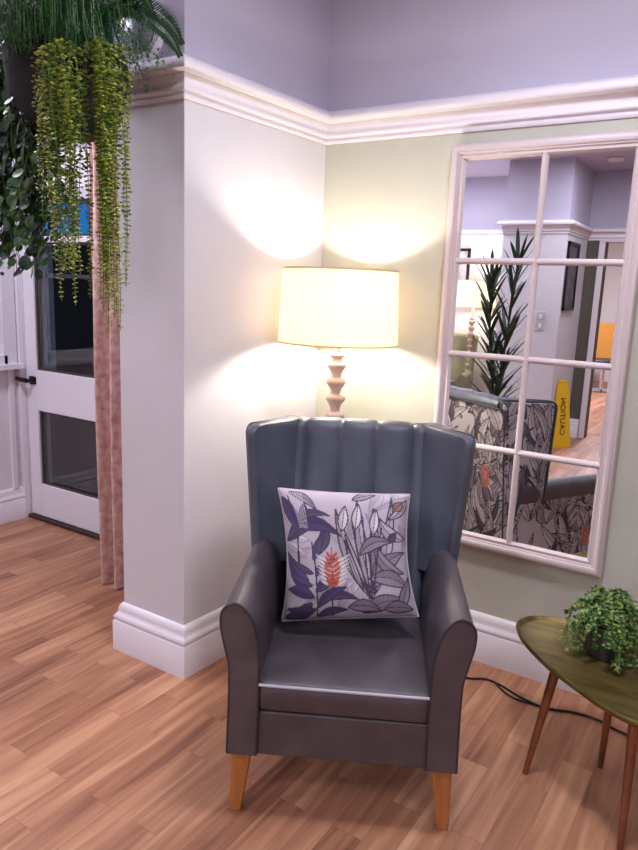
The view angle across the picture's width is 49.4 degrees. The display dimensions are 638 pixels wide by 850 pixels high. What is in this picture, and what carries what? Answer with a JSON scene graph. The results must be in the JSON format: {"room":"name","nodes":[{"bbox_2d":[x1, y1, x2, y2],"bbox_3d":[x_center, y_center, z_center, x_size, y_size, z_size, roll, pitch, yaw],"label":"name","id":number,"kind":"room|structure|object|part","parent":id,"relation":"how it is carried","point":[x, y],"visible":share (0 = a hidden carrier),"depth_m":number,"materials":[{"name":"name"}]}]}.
{"room":"care facility","nodes":[
{"label":"care facility","id":0,"kind":"room"},
{"bbox_2d":[0,370,21,490],"bbox_3d":[-4.843,-0.030,-0.293,0.150,2.800,11.270,9,13,32],"label":"wall","id":1,"kind":"structure","parent":0,"point":[5,446],"depth_m":4.26,"materials":[{"name":"white paint"}]},
{"bbox_2d":[0,225,23,370],"bbox_3d":[-2.222,-0.794,3.547,0.120,1.120,1.470,9,13,32],"label":"window","id":2,"kind":"structure","parent":1,"relation":"in","point":[8,344],"depth_m":4.13,"materials":[{"name":"white paint"}]},
{"bbox_2d":[0,486,26,524],"bbox_3d":[-3.265,0.851,2.277,0.034,0.204,5.190,9,13,32],"label":"baseboard","id":3,"kind":"structure","parent":1,"relation":"attached to","point":[12,501],"depth_m":4.33,"materials":[{"name":"white paint"}]},
{"bbox_2d":[7,159,30,516],"bbox_3d":[-1.842,-0.474,4.204,0.035,2.170,0.100,9,13,32],"label":"trim","id":4,"kind":"structure","parent":1,"relation":"attached to","point":[17,279],"depth_m":4.27,"materials":[{"name":"white paint"}]},
{"bbox_2d":[23,24,114,149],"bbox_3d":[-1.018,-0.688,3.821,1.762,2.800,0.120,9,13,32],"label":"doorway","id":5,"kind":"structure","parent":1,"relation":"in","point":[84,145],"depth_m":3.80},
{"bbox_2d":[15,148,99,539],"bbox_3d":[-1.381,-0.434,4.036,1.005,2.190,0.230,9,13,32],"label":"door","id":6,"kind":"structure","parent":5,"relation":"attached to","point":[58,340],"depth_m":4.14,"materials":[{"name":"white paint"}]},
{"bbox_3d":[-1.790,-0.274,4.231,0.121,0.052,0.065,9,13,32],"label":"handle","id":7,"kind":"part","parent":6,"relation":"part of","materials":[{"name":"black metal"}]},
{"bbox_3d":[-1.389,-0.658,3.980,0.700,0.750,0.006,9,13,32],"label":"glass pane","id":8,"kind":"part","parent":6,"relation":"part of","materials":[{"name":"black"}]},
{"bbox_3d":[-1.370,-1.155,3.881,0.700,0.195,0.008,9,13,32],"label":"blue panel","id":9,"kind":"part","parent":6,"relation":"part of","materials":[{"name":"blue"}]},
{"bbox_3d":[-1.422,0.183,4.145,0.700,0.465,0.006,9,13,32],"label":"glass pane","id":10,"kind":"part","parent":6,"relation":"part of","materials":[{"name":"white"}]},
{"bbox_2d":[0,0,113,38],"bbox_3d":[-1.950,-0.968,-2.468,7.340,0.100,11.470,9,13,32],"label":"ceiling","id":11,"kind":"structure","parent":0,"point":[3,0],"depth_m":3.38,"materials":[{"name":"grey paint"}]},
{"bbox_2d":[2,3,128,141],"bbox_3d":[-0.795,-1.353,2.173,0.380,0.845,0.380,9,13,32],"label":"hanging basket","id":12,"kind":"object","parent":11,"relation":"hanging from","point":[18,72],"visible":0.34,"depth_m":2.09,"materials":[{"name":"black wicker"}]},
{"bbox_2d":[0,26,69,279],"bbox_3d":[-0.988,-0.884,2.295,0.391,0.788,0.239,9,13,32],"label":"trailing plant","id":13,"kind":"object","parent":12,"relation":"hanging from","point":[17,183],"visible":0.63,"depth_m":2.28,"materials":[{"name":"green plant"}]},
{"bbox_2d":[30,37,85,274],"bbox_3d":[-0.732,-0.754,1.956,0.117,0.643,0.214,-7,14,-38],"label":"trailing plant","id":14,"kind":"object","parent":12,"relation":"hanging from","point":[52,90],"visible":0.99,"depth_m":1.93,"materials":[{"name":"green plant"}]},
{"bbox_2d":[51,170,81,305],"bbox_3d":[-0.733,-0.548,2.041,0.090,0.386,0.107,9,13,32],"label":"trailing plant","id":15,"kind":"object","parent":12,"relation":"hanging from","point":[76,210],"visible":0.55,"depth_m":2.03,"materials":[{"name":"green plant"}]},
{"bbox_2d":[0,0,176,94],"bbox_3d":[-0.809,-1.210,2.139,0.696,0.281,0.699,-6,14,-36],"label":"fern","id":16,"kind":"object","parent":12,"relation":"in","point":[48,26],"visible":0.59,"depth_m":2.00,"materials":[{"name":"green plant"}]},
{"bbox_2d":[76,35,133,329],"bbox_3d":[-0.624,-0.699,2.042,0.166,0.829,0.122,9,13,32],"label":"trailing plant","id":17,"kind":"object","parent":12,"relation":"hanging from","point":[104,137],"visible":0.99,"depth_m":2.00,"materials":[{"name":"green plant"}]},
{"bbox_2d":[39,0,184,68],"bbox_3d":[-0.753,-1.281,2.098,0.637,0.458,0.433,9,13,32],"label":"fern","id":18,"kind":"object","parent":12,"relation":"in","point":[177,39],"visible":0.52,"depth_m":2.09,"materials":[{"name":"green plant"}]},
{"bbox_2d":[0,517,637,849],"bbox_3d":[-2.062,1.875,-1.910,7.340,0.100,11.470,9,13,32],"label":"floor","id":19,"kind":"structure","parent":0,"point":[102,747],"depth_m":2.22,"materials":[{"name":"brown wood"}]},
{"bbox_2d":[114,0,330,624],"bbox_3d":[-0.347,-0.483,2.910,0.379,2.800,0.920,9,13,32],"label":"wall pier","id":20,"kind":"object","parent":19,"relation":"on","point":[220,201],"visible":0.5,"depth_m":2.64,"materials":[{"name":"paint"}]},
{"bbox_2d":[120,1,164,62],"bbox_3d":[-0.610,-1.337,2.349,0.200,0.200,0.052,9,13,32],"label":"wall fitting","id":21,"kind":"object","parent":20,"relation":"attached to","point":[157,44],"visible":0.32,"depth_m":2.33,"materials":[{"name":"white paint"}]},
{"bbox_3d":[-1.228,-1.424,3.265,1.730,0.060,0.060,9,13,32],"label":"rail","id":22,"kind":"object","parent":20,"relation":"attached to","visible":0},
{"bbox_2d":[89,133,123,588],"bbox_3d":[-0.817,-0.261,3.209,0.596,2.188,0.126,7,12,21],"label":"curtain","id":23,"kind":"object","parent":22,"relation":"hanging from","point":[107,377],"visible":0.31,"depth_m":3.30,"materials":[{"name":"pink fabric"}]},
{"bbox_2d":[278,266,398,418],"bbox_3d":[0.055,0.166,2.860,0.478,1.578,0.478,9,13,32],"label":"floor lamp","id":24,"kind":"object","parent":19,"relation":"on","point":[338,308],"visible":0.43,"depth_m":2.54,"materials":[{"name":"beige fabric"}]},
{"bbox_3d":[0.080,-0.464,2.736,0.476,0.283,0.476,9,13,32],"label":"lamp shade","id":25,"kind":"part","parent":24,"relation":"part of","materials":[{"name":"white fabric"}]},
{"bbox_2d":[219,415,477,830],"bbox_3d":[0.101,0.557,2.227,0.753,1.058,0.752,3,11,4],"label":"armchair","id":26,"kind":"object","parent":19,"relation":"on","point":[383,691],"visible":0.9,"depth_m":2.04,"materials":[{"name":"grey leather"}]},
{"bbox_3d":[-0.226,1.016,2.017,0.062,0.214,0.058,3,11,4],"label":"leg","id":27,"kind":"part","parent":26,"relation":"part of","materials":[{"name":"brown wood"}]},
{"bbox_3d":[-0.193,0.639,2.209,0.107,0.461,0.626,3,11,4],"label":"arm","id":28,"kind":"part","parent":26,"relation":"part of","materials":[{"name":"grey leather"}]},
{"bbox_3d":[0.087,0.815,2.218,0.486,0.135,0.608,3,11,4],"label":"seat rail","id":29,"kind":"part","parent":26,"relation":"part of","materials":[{"name":"grey leather"}]},
{"bbox_2d":[259,607,428,722],"bbox_3d":[0.087,0.705,2.148,0.484,0.102,0.523,3,11,4],"label":"seat cushion","id":30,"kind":"object","parent":26,"relation":"on","point":[357,670],"depth_m":1.97,"materials":[{"name":"grey leather"}]},
{"bbox_2d":[278,488,418,620],"bbox_3d":[0.086,0.418,2.183,0.465,0.396,0.211,3,11,3],"label":"cushion","id":31,"kind":"object","parent":26,"relation":"on","point":[347,557],"visible":1,"depth_m":2.12,"materials":[{"name":"fabric"}]},
{"bbox_3d":[0.128,0.318,2.409,0.472,0.658,0.279,3,11,4],"label":"backrest","id":32,"kind":"part","parent":26,"relation":"part of","materials":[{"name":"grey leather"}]},
{"bbox_3d":[0.343,1.046,1.974,0.062,0.214,0.058,3,11,4],"label":"leg","id":33,"kind":"part","parent":26,"relation":"part of","materials":[{"name":"brown wood"}]},
{"bbox_3d":[0.379,0.670,2.166,0.107,0.461,0.626,3,11,4],"label":"arm","id":34,"kind":"part","parent":26,"relation":"part of","materials":[{"name":"grey leather"}]},
{"bbox_2d":[466,677,626,735],"bbox_3d":[0.868,1.042,2.628,1.833,0.010,0.143,9,13,30],"label":"power cable","id":35,"kind":"object","parent":19,"relation":"on","point":[527,701],"visible":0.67,"depth_m":2.61,"materials":[{"name":"black rubber"}]},
{"bbox_2d":[516,616,637,849],"bbox_3d":[0.860,0.931,2.165,0.603,0.409,0.523,9,13,32],"label":"side table","id":36,"kind":"object","parent":19,"relation":"on","point":[616,694],"visible":0.87,"depth_m":2.12,"materials":[{"name":"olive-stained wood"},{"name":"brown wood"}]},
{"bbox_3d":[0.701,0.931,2.183,0.083,0.390,0.031,4,11,7],"label":"leg","id":37,"kind":"part","parent":36,"relation":"part of","materials":[{"name":"brown wood"}]},
{"bbox_2d":[558,584,637,673],"bbox_3d":[0.911,0.623,2.187,0.280,0.216,0.270,11,14,37],"label":"potted plant","id":38,"kind":"object","parent":36,"relation":"on","point":[609,619],"visible":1,"depth_m":2.14,"materials":[{"name":"green plant"}]},
{"bbox_3d":[0.909,0.675,2.195,0.134,0.112,0.134,9,13,32],"label":"pot","id":39,"kind":"part","parent":38,"relation":"part of","materials":[{"name":"grey ceramic"}]},
{"bbox_3d":[0.926,0.933,2.218,0.034,0.388,0.046,9,13,32],"label":"leg","id":40,"kind":"part","parent":36,"relation":"part of","materials":[{"name":"brown wood"}]},
{"bbox_3d":[0.852,0.989,1.920,0.031,0.389,0.068,6,12,19],"label":"leg","id":41,"kind":"part","parent":36,"relation":"part of","materials":[{"name":"brown wood"}]},
{"bbox_2d":[316,0,637,632],"bbox_3d":[2.076,-0.186,1.881,4.945,2.800,0.120,9,13,32],"label":"wall","id":42,"kind":"structure","parent":0,"point":[386,201],"depth_m":2.76,"materials":[{"name":"beige paint"}]},
{"bbox_2d":[113,602,580,695],"bbox_3d":[1.524,1.117,1.877,5.112,0.204,0.854,9,13,32],"label":"baseboard","id":43,"kind":"structure","parent":42,"relation":"attached to","point":[181,651],"depth_m":2.78,"materials":[{"name":"white paint"}]},
{"bbox_2d":[125,54,637,144],"bbox_3d":[1.586,-0.908,1.475,5.138,0.126,0.880,9,13,32],"label":"trim","id":44,"kind":"structure","parent":42,"relation":"attached to","point":[198,81],"depth_m":2.51,"materials":[{"name":"white paint"}]},
{"bbox_2d":[433,130,637,577],"bbox_3d":[0.781,-0.251,2.616,0.710,1.565,0.049,9,13,32],"label":"wall mirror","id":45,"kind":"object","parent":42,"relation":"attached to","point":[540,283],"visible":0.86,"depth_m":2.58,"materials":[{"name":"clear mirror"}]}
]}

